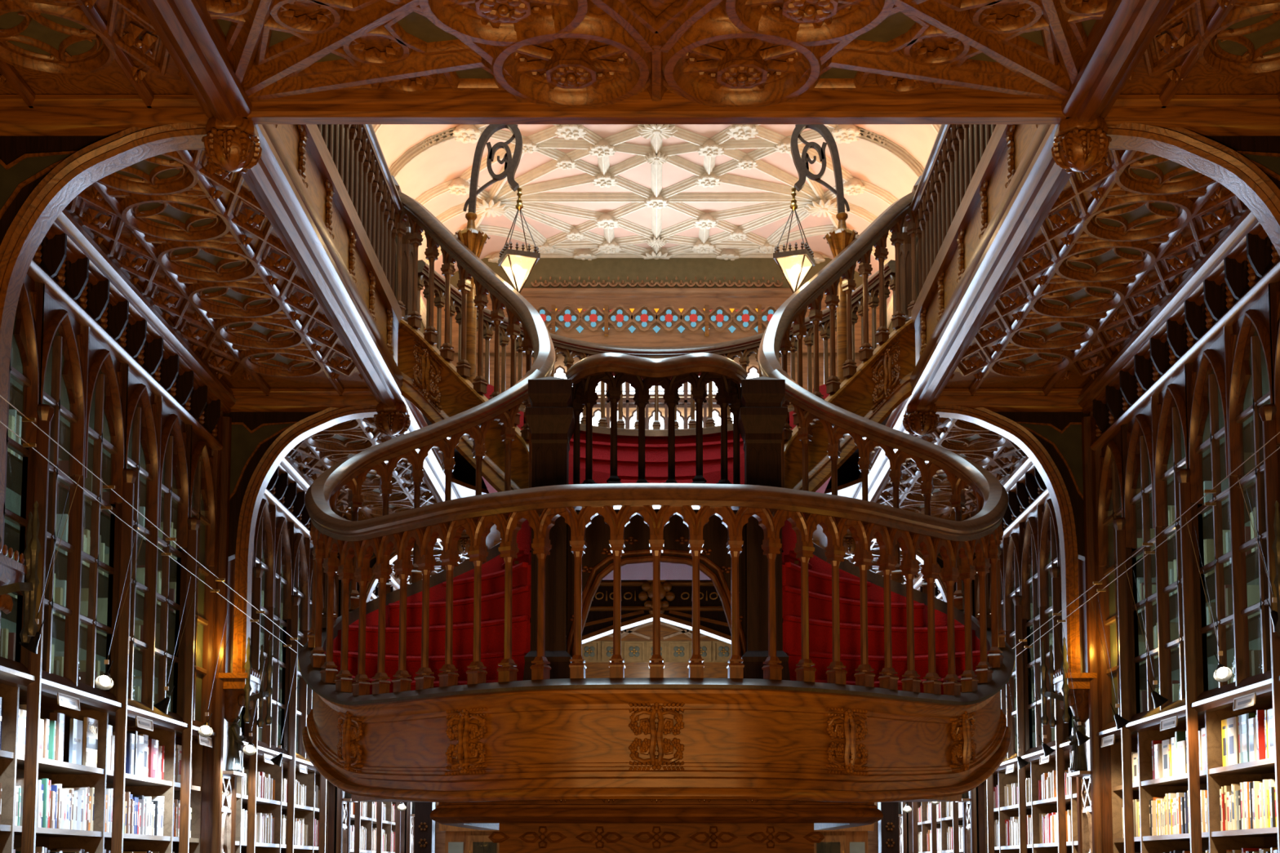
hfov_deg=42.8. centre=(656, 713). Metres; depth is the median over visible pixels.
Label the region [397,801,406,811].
spotlight
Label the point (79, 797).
book
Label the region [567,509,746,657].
arch
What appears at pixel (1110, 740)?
sign
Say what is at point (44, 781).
book
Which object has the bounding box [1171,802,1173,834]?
book
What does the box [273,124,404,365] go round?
parapet
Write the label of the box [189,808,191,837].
book
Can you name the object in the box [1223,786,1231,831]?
book
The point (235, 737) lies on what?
statue
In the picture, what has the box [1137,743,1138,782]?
book
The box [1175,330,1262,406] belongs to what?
wall
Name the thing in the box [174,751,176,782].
book
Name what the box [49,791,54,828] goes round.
book
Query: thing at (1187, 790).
book
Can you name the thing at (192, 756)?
book
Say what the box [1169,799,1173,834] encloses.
book
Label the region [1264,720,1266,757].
book
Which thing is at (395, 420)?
boss
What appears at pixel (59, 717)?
book
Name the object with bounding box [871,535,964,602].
arch
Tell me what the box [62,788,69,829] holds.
book
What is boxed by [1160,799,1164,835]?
book
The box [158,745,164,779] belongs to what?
book
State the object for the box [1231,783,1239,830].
book
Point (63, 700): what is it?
sign
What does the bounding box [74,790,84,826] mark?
book
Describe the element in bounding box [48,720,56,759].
book
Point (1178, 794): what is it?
book
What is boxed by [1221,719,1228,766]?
book
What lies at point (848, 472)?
floor
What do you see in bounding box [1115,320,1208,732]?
bookcase
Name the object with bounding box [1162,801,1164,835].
book
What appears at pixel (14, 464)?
shelf
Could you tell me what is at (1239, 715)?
book
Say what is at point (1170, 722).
sign
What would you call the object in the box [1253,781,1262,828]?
book
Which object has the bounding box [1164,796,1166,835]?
book
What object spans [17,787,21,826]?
book
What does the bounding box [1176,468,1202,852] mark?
pilaster
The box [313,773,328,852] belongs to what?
bookcase
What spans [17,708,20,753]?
book
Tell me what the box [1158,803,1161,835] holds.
book
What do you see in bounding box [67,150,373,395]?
ceiling
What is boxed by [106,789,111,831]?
book
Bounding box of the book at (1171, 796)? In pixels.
[1168,793,1176,834]
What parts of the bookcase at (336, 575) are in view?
arch moulding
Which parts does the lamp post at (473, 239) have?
carved post, iron arm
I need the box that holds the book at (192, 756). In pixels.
[191,755,192,785]
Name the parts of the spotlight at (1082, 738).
cable spotlight, lamp shade, lamp shade, lighting wire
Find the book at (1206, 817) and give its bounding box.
[1205,798,1208,831]
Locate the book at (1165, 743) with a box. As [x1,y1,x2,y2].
[1161,738,1171,777]
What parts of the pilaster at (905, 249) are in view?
panel moulding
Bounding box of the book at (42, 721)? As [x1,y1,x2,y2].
[38,718,44,757]
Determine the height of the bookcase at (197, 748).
2.620 m
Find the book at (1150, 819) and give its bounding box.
[1149,800,1152,835]
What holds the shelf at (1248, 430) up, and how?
attached to the glass pane at (1251, 559)
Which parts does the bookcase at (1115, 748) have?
shelf, shelf, panel, panel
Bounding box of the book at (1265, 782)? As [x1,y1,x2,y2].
[1262,779,1268,827]
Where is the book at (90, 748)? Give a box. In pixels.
[82,717,97,767]
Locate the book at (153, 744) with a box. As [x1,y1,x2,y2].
[147,738,158,778]
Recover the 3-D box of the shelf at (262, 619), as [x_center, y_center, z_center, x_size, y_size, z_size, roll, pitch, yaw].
[-3.650,-0.792,15.146,0.300,0.020,4.320,0,-5,0]
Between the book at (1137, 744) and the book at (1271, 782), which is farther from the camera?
the book at (1137, 744)
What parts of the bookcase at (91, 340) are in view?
arch moulding, sill, head rail, arch moulding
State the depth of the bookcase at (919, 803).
21.90 m
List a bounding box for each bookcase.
[0,240,51,687]
[0,683,18,852]
[12,687,107,852]
[14,233,133,712]
[103,712,175,852]
[105,320,196,732]
[172,385,222,739]
[172,733,203,852]
[235,751,243,852]
[240,465,297,763]
[240,546,254,751]
[240,752,282,852]
[280,491,323,772]
[280,764,315,852]
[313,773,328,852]
[315,551,340,774]
[350,801,372,852]
[368,582,378,601]
[371,801,391,852]
[391,801,395,852]
[917,801,922,852]
[921,801,941,852]
[933,582,943,600]
[940,801,963,852]
[973,551,997,773]
[983,772,999,852]
[989,491,1032,772]
[998,763,1032,852]
[1015,466,1072,763]
[1031,752,1072,852]
[1058,549,1071,751]
[1070,751,1078,852]
[1089,385,1140,739]
[1110,732,1141,852]
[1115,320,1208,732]
[1137,714,1209,852]
[1178,233,1279,712]
[1204,694,1277,852]
[1262,241,1279,682]
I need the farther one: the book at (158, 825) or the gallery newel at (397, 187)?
the gallery newel at (397, 187)
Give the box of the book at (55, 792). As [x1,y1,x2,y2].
[53,791,55,828]
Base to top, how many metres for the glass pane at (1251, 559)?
2.280 m
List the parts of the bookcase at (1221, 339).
arch moulding, head rail, sill, arch moulding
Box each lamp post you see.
[454,124,522,383]
[790,124,858,382]
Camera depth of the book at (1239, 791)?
9.80 m
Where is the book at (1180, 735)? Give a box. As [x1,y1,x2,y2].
[1174,731,1186,774]
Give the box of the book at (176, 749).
[175,748,178,782]
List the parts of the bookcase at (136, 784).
panel, panel, panel, shelf, shelf, panel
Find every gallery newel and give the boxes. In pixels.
[391,175,401,295]
[911,175,921,294]
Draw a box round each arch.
[0,107,209,554]
[225,395,379,672]
[348,535,441,611]
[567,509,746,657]
[582,579,731,644]
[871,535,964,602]
[933,395,1088,672]
[1103,107,1279,257]
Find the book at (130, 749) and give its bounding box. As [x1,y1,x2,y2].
[125,733,134,774]
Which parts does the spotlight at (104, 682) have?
lamp shade, rod, cable spotlight, lamp shade, lighting wire, lamp shade, cable spotlight, lamp shade, cable spotlight, lamp shade, cable spotlight, lamp shade, cable spotlight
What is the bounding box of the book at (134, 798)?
[132,796,137,834]
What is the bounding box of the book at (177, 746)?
[175,744,182,782]
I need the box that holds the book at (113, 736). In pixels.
[111,735,115,770]
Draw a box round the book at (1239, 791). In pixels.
[1238,790,1241,829]
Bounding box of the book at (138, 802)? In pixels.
[137,802,139,834]
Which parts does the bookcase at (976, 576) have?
arch moulding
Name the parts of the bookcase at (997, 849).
shelf, shelf, panel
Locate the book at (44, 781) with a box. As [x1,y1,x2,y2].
[37,778,48,827]
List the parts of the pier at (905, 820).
edge moulding, lattice panel, edge moulding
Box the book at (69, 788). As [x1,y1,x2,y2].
[69,788,74,829]
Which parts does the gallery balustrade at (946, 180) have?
handrail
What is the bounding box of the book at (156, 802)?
[151,800,158,835]
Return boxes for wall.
[51,330,137,406]
[332,139,424,333]
[423,257,888,353]
[435,353,877,852]
[582,622,731,678]
[888,124,991,333]
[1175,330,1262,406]
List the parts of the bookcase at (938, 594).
head rail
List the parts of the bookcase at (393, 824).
panel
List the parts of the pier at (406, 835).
edge moulding, lattice panel, edge moulding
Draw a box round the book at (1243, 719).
[1239,713,1256,763]
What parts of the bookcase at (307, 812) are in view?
panel, panel, shelf, shelf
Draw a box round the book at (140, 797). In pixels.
[132,795,143,799]
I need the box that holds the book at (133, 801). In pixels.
[132,800,134,833]
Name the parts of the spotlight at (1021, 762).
lamp shade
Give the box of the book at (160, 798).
[143,795,164,835]
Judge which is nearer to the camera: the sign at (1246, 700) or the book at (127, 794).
the sign at (1246, 700)
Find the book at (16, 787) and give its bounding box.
[14,786,18,825]
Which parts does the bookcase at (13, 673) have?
sill, arch moulding, head rail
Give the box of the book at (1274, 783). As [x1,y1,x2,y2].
[1274,782,1276,826]
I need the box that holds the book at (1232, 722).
[1226,716,1239,765]
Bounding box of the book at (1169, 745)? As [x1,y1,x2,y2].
[1168,744,1172,776]
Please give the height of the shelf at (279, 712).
0.020 m
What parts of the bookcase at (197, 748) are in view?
panel, panel, shelf, shelf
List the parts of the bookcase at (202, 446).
sill, arch moulding, head rail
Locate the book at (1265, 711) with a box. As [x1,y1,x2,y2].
[1264,709,1268,758]
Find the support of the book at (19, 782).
on the bookcase at (68, 774)
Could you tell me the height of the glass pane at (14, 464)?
2.280 m
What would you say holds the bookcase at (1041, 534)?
on the bookcase at (1049, 805)
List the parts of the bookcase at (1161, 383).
arch moulding, head rail, sill, arch moulding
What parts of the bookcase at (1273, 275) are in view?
head rail, arch moulding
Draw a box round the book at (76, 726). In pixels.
[68,718,83,764]
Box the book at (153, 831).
[151,804,154,835]
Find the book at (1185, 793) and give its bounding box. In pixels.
[1184,792,1188,833]
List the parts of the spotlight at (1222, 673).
cable spotlight, lamp shade, lighting wire, cable spotlight, lamp shade, lamp shade, cable spotlight, lamp shade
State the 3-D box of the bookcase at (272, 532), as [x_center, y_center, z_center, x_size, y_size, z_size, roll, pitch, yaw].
[-3.390,-0.888,14.432,0.160,2.565,1.496,0,-6,0]
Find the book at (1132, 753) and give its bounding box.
[1131,751,1137,782]
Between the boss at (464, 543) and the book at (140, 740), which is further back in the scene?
the boss at (464, 543)
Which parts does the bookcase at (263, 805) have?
panel, panel, panel, shelf, shelf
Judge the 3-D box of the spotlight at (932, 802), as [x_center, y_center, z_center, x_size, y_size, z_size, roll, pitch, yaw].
[2.953,0.420,17.351,0.102,1.110,0.240,-1,-6,9]
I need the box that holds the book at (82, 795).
[81,795,83,830]
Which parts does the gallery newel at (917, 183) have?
panel moulding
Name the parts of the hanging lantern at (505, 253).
hanging rod, hanging rod, bulb, iron frame, hanging rod, hanging rod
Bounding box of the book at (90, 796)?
[88,795,90,831]
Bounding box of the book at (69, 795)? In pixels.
[67,793,71,829]
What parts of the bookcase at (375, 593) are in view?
head rail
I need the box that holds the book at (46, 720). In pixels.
[40,718,48,758]
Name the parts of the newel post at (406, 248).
panel moulding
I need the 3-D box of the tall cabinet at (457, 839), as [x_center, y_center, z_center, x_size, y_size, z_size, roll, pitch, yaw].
[-1.665,2.031,15.145,0.670,2.060,0.460,0,-6,0]
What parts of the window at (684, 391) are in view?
quatrefoil frame, pane, lancet frame, quatrefoil frame, clear glass, quatrefoil frame, pane, lancet frame, pane, lancet frame, lancet frame, pane, quatrefoil frame, lancet frame, clear glass, pane, pane, lancet frame, quatrefoil frame, pane, pane, lancet frame, lancet frame, clear glass, quatrefoil frame, pane, lancet frame, pane, lancet frame, clear glass, quatrefoil frame, pane, pane, lancet frame, pane, lancet frame, pane, quatrefoil frame, clear glass, quatrefoil frame, pane, lancet frame, quatrefoil frame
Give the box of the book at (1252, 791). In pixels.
[1251,788,1253,828]
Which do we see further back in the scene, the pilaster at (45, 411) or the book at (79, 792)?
the book at (79, 792)
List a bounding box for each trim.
[137,0,466,534]
[847,0,1175,534]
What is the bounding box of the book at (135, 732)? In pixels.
[126,730,137,774]
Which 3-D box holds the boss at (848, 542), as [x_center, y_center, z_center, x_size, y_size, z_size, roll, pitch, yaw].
[2.050,-1.810,17.434,0.281,0.235,0.282,0,-6,0]
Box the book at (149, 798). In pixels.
[143,796,151,835]
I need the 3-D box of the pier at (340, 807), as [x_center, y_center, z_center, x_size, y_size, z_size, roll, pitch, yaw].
[-3.416,0.697,17.411,0.904,5.150,0.502,0,-6,0]
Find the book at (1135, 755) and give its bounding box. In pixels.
[1133,752,1137,782]
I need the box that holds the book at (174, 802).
[173,802,174,836]
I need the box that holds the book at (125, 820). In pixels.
[124,800,126,833]
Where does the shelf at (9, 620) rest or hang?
attached to the glass pane at (14, 464)
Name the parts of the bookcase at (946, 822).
shelf, shelf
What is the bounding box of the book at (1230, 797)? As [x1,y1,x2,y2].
[1229,795,1232,830]
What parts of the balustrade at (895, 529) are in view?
handrail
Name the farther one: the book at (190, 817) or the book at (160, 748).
the book at (190, 817)
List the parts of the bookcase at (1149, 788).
panel, shelf, shelf, panel, panel, panel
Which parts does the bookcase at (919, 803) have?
panel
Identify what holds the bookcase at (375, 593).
on the bookcase at (366, 822)
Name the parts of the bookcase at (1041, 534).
arch moulding, head rail, sill, arch moulding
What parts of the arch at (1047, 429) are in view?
spandrel panel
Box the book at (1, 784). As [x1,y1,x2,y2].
[0,782,2,824]
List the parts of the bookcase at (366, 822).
shelf, shelf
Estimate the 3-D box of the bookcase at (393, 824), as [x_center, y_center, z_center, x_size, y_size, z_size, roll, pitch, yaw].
[-3.610,2.359,21.473,0.380,2.620,0.720,0,-6,0]
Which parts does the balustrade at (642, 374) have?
handrail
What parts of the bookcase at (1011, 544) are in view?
arch moulding, head rail, sill, arch moulding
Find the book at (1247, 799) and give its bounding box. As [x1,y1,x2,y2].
[1245,782,1250,829]
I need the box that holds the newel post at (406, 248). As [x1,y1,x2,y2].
[395,217,413,322]
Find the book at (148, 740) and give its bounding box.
[146,739,149,777]
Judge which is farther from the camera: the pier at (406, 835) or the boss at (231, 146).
the pier at (406, 835)
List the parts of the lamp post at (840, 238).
iron arm, carved post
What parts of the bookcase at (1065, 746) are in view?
arch moulding, sill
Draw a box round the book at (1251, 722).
[1248,717,1257,761]
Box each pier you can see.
[0,500,41,721]
[157,411,273,852]
[296,552,357,852]
[400,801,414,852]
[898,801,913,852]
[955,552,1017,852]
[1039,411,1149,852]
[1271,500,1279,636]
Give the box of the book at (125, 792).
[123,791,125,833]
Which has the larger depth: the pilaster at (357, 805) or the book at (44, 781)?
the pilaster at (357, 805)
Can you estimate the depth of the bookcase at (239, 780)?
13.53 m
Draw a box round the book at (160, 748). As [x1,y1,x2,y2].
[157,746,162,779]
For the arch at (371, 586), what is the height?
2.180 m
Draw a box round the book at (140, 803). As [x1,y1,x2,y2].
[138,803,141,834]
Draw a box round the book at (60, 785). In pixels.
[50,783,62,828]
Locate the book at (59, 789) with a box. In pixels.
[56,788,61,828]
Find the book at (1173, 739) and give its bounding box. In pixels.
[1170,737,1176,775]
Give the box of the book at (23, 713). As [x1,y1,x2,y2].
[18,709,26,754]
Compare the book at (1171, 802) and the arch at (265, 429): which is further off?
the arch at (265, 429)
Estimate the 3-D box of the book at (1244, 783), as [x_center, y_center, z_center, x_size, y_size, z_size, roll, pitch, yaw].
[3.582,0.549,9.688,0.179,0.284,0.042,0,-6,0]
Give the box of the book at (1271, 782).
[1268,779,1275,827]
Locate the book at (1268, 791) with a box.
[1266,790,1270,827]
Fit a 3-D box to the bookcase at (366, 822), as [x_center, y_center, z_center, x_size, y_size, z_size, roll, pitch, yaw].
[-3.610,2.117,18.964,0.380,2.620,1.440,0,-6,0]
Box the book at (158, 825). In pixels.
[157,804,159,835]
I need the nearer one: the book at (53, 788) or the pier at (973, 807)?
the book at (53, 788)
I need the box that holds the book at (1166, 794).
[1164,793,1169,835]
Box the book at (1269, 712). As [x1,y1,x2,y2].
[1266,708,1274,758]
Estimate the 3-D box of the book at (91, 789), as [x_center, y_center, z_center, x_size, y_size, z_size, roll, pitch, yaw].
[-3.558,0.597,10.117,0.135,0.272,0.029,0,-6,0]
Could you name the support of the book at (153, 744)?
on the bookcase at (136, 784)
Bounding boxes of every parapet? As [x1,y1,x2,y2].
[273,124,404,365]
[909,124,1039,364]
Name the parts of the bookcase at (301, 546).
sill, arch moulding, head rail, arch moulding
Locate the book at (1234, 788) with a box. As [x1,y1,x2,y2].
[1231,785,1239,830]
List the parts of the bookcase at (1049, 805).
shelf, shelf, panel, panel, panel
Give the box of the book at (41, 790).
[40,790,42,827]
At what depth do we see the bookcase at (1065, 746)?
13.51 m
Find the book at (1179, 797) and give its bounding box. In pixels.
[1177,796,1181,834]
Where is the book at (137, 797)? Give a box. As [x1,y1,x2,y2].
[135,797,138,834]
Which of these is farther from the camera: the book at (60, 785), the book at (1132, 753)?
the book at (1132, 753)
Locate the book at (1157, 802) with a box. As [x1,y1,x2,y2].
[1155,800,1160,835]
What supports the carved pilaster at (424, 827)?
on the floor
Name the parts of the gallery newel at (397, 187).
panel moulding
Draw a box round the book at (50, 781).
[48,780,51,827]
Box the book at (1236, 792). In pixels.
[1235,791,1239,830]
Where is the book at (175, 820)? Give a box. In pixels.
[173,807,177,836]
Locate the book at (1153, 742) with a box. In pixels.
[1151,740,1162,779]
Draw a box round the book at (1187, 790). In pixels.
[1186,790,1189,833]
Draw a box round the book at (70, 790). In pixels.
[69,789,72,829]
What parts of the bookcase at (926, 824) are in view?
shelf, shelf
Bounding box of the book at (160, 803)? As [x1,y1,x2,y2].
[158,802,162,835]
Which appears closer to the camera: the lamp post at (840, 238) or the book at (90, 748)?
the book at (90, 748)
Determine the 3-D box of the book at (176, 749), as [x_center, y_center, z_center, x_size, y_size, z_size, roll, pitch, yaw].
[-3.568,0.387,11.927,0.146,0.256,0.030,0,-6,0]
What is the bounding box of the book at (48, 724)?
[46,719,49,758]
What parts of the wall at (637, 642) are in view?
square frame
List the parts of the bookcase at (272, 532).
arch moulding, sill, head rail, arch moulding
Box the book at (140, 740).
[136,734,144,776]
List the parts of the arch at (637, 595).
band moulding, band moulding, arch moulding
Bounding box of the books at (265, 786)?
[0,409,1277,852]
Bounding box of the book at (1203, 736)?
[1200,727,1206,770]
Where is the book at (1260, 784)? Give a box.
[1259,782,1263,827]
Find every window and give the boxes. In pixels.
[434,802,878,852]
[524,304,788,429]
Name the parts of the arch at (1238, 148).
spandrel panel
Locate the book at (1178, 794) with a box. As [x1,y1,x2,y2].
[1176,792,1184,834]
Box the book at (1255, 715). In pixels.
[1255,715,1257,759]
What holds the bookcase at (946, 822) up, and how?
on the floor
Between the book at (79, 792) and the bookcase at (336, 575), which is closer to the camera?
the book at (79, 792)
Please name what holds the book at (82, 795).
on the bookcase at (68, 774)
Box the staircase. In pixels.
[297,319,1014,852]
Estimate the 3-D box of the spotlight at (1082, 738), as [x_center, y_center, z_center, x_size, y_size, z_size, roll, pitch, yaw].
[3.020,-0.628,9.504,4.073,1.273,7.405,-3,-6,28]
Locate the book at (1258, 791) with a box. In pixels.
[1257,790,1261,828]
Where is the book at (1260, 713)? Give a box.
[1256,710,1266,759]
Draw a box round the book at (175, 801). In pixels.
[173,799,177,833]
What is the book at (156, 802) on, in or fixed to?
on the bookcase at (136, 784)
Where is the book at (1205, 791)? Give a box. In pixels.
[1204,790,1207,831]
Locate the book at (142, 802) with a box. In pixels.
[137,799,145,834]
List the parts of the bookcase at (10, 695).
shelf, shelf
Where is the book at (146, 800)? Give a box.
[145,799,148,835]
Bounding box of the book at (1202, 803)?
[1200,790,1205,832]
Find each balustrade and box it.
[304,368,1008,695]
[313,124,403,315]
[395,190,555,440]
[417,259,895,438]
[565,352,747,484]
[757,190,917,440]
[910,124,999,316]
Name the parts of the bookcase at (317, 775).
panel, shelf, shelf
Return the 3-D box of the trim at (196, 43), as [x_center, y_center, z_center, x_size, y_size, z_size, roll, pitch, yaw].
[-2.050,-2.226,14.882,0.240,0.195,18.800,0,-6,0]
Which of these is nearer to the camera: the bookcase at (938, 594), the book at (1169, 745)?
the book at (1169, 745)
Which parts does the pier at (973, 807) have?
niche sill, edge moulding, lattice panel, edge moulding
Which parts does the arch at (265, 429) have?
spandrel panel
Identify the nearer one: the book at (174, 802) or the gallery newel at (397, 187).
the book at (174, 802)
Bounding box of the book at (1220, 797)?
[1219,788,1222,831]
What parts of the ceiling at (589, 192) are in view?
cornice, cornice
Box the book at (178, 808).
[176,803,179,836]
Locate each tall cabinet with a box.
[240,547,313,742]
[439,822,499,852]
[813,822,874,852]
[1000,551,1073,731]
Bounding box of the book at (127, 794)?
[124,791,130,833]
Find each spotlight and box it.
[0,421,301,766]
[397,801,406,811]
[902,801,911,813]
[930,801,939,804]
[1004,680,1028,768]
[1012,431,1279,729]
[1016,447,1279,756]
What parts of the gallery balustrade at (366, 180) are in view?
handrail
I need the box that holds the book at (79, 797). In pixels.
[76,795,82,830]
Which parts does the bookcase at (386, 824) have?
shelf, shelf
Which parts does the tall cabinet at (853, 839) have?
door, cornice, pane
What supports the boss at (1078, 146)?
attached to the arch at (1238, 148)
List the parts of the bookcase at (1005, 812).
shelf, shelf, panel, panel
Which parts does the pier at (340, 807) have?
edge moulding, lattice panel, edge moulding, niche sill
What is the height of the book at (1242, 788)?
0.284 m
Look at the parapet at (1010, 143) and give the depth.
10.30 m
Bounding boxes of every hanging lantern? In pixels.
[497,187,540,293]
[773,187,815,293]
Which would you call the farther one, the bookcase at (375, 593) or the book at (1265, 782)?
the bookcase at (375, 593)
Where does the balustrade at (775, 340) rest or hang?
on the staircase
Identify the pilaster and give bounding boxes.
[21,404,53,852]
[111,468,137,852]
[178,517,199,852]
[246,566,263,852]
[285,595,300,852]
[318,773,326,852]
[354,801,360,852]
[376,801,382,852]
[395,801,400,852]
[413,802,435,852]
[877,802,898,852]
[900,217,918,322]
[912,801,918,852]
[930,803,937,852]
[952,801,959,852]
[986,773,994,852]
[1012,595,1026,852]
[1049,566,1066,852]
[1112,517,1134,852]
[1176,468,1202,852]
[1258,404,1279,852]
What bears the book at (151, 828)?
on the bookcase at (136, 784)
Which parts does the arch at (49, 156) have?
spandrel panel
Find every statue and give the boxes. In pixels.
[225,715,247,772]
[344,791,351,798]
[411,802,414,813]
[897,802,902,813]
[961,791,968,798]
[1066,715,1088,772]
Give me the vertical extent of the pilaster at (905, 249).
1.080 m
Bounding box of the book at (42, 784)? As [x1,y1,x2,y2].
[40,783,44,827]
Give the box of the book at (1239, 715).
[1237,715,1240,763]
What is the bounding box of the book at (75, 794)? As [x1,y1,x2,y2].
[72,791,77,830]
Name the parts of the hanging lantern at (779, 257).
hanging rod, hanging rod, iron frame, bulb, hanging rod, hanging rod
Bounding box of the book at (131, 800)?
[129,799,133,833]
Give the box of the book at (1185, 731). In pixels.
[1185,731,1187,773]
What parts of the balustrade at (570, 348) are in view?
handrail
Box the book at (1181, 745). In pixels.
[1177,740,1186,774]
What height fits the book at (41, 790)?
0.214 m
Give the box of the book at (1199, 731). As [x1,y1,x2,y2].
[1198,730,1202,770]
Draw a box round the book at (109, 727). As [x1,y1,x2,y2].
[106,724,112,770]
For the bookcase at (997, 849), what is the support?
on the floor
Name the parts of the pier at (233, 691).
edge moulding, lattice panel, edge moulding, niche sill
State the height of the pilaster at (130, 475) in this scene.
4.140 m
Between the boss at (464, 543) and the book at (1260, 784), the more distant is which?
the boss at (464, 543)
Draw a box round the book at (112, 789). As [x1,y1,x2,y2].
[106,788,113,832]
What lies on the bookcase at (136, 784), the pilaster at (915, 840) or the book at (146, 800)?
the book at (146, 800)
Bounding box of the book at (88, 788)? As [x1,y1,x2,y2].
[64,786,89,831]
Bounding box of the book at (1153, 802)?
[1151,800,1156,835]
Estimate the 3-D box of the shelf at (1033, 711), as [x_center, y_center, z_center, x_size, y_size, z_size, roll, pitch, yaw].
[3.650,-0.025,15.072,0.300,0.020,4.320,0,-5,0]
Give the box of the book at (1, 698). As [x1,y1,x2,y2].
[0,697,3,750]
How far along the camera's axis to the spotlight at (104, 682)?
9.99 m
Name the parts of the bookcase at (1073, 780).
shelf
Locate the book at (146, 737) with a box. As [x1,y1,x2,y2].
[137,733,148,777]
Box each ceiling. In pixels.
[0,0,201,107]
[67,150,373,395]
[204,0,1109,124]
[288,417,1025,585]
[343,124,969,328]
[493,540,818,546]
[939,150,1244,395]
[1111,0,1279,107]
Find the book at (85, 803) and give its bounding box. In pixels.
[62,787,87,830]
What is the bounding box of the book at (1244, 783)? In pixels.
[1243,782,1247,829]
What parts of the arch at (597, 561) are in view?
arch moulding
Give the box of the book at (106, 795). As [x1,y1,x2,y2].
[104,795,106,831]
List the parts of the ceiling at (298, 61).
sector frame, sector frame, sector frame, sector frame, spade frame, panel, spade frame, sector frame, sector frame, sector frame, sector frame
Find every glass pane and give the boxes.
[0,317,201,693]
[1111,346,1270,688]
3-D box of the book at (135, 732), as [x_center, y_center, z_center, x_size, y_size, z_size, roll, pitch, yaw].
[-3.555,0.270,10.936,0.138,0.300,0.045,0,-6,0]
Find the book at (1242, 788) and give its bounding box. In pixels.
[1240,782,1244,829]
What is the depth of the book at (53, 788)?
9.51 m
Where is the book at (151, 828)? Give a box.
[150,801,153,835]
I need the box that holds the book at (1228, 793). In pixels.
[1226,791,1231,830]
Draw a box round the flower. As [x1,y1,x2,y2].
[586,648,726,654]
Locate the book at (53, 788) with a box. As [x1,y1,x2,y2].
[50,785,57,828]
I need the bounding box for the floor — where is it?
[421,412,891,489]
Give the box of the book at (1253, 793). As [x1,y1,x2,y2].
[1253,792,1254,828]
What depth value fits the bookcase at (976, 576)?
17.26 m
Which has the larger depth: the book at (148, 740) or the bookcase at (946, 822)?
the bookcase at (946, 822)
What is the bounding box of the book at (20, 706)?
[18,704,26,710]
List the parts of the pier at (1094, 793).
niche sill, edge moulding, lattice panel, edge moulding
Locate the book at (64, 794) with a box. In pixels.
[60,792,66,829]
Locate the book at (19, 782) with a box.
[15,779,23,826]
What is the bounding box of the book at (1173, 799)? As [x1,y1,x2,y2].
[1173,799,1175,834]
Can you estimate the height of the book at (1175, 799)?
0.244 m
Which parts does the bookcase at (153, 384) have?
arch moulding, sill, head rail, arch moulding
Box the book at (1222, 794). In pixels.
[1221,793,1225,831]
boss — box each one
[201,115,262,173]
[373,402,410,435]
[457,533,470,555]
[842,533,855,555]
[902,402,939,435]
[1051,115,1111,173]
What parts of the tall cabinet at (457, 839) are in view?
pane, cornice, door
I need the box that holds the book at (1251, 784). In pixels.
[1248,782,1253,828]
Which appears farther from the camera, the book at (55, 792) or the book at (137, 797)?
the book at (137, 797)
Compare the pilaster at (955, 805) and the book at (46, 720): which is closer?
the book at (46, 720)
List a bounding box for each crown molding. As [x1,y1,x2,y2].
[45,205,399,591]
[913,204,1267,591]
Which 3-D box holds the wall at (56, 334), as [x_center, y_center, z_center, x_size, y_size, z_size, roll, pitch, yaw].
[-3.665,-2.317,14.539,0.390,0.840,19.500,0,-6,0]
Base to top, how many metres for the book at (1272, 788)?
0.232 m
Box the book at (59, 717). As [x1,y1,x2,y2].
[49,712,65,761]
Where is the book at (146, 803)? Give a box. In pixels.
[144,802,148,835]
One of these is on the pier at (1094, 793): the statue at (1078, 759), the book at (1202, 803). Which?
the statue at (1078, 759)
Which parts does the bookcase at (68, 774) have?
panel, panel, panel, shelf, shelf, panel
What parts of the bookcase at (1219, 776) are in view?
shelf, shelf, panel, panel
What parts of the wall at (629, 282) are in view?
wood cornice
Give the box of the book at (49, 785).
[47,785,49,827]
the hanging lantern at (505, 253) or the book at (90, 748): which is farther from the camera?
the hanging lantern at (505, 253)
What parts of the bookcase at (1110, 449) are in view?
head rail, arch moulding, sill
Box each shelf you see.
[0,595,197,678]
[4,522,199,628]
[5,451,199,577]
[8,382,201,529]
[260,614,299,657]
[261,573,299,615]
[271,665,313,695]
[271,706,297,731]
[1000,663,1053,695]
[1013,573,1052,619]
[1013,615,1053,656]
[1014,706,1041,731]
[1111,419,1254,529]
[1112,484,1256,577]
[1114,549,1258,628]
[1115,613,1261,678]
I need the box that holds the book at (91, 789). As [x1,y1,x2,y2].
[89,787,94,831]
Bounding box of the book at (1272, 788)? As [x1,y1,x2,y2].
[1270,786,1275,827]
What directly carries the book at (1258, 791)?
on the bookcase at (1219, 776)
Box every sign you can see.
[57,692,79,711]
[135,715,153,731]
[197,733,212,747]
[262,753,273,764]
[297,764,307,773]
[1005,764,1014,773]
[1039,754,1050,764]
[1101,733,1115,747]
[1160,715,1177,731]
[1232,692,1256,711]
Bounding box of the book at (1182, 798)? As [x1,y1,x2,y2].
[1180,796,1185,833]
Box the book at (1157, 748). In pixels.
[1153,743,1163,778]
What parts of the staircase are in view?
newel post, newel post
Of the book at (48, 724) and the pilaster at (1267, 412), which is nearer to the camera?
the pilaster at (1267, 412)
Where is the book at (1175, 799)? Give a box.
[1173,798,1177,834]
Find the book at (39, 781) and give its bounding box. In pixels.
[35,779,41,826]
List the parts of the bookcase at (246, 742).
sill, arch moulding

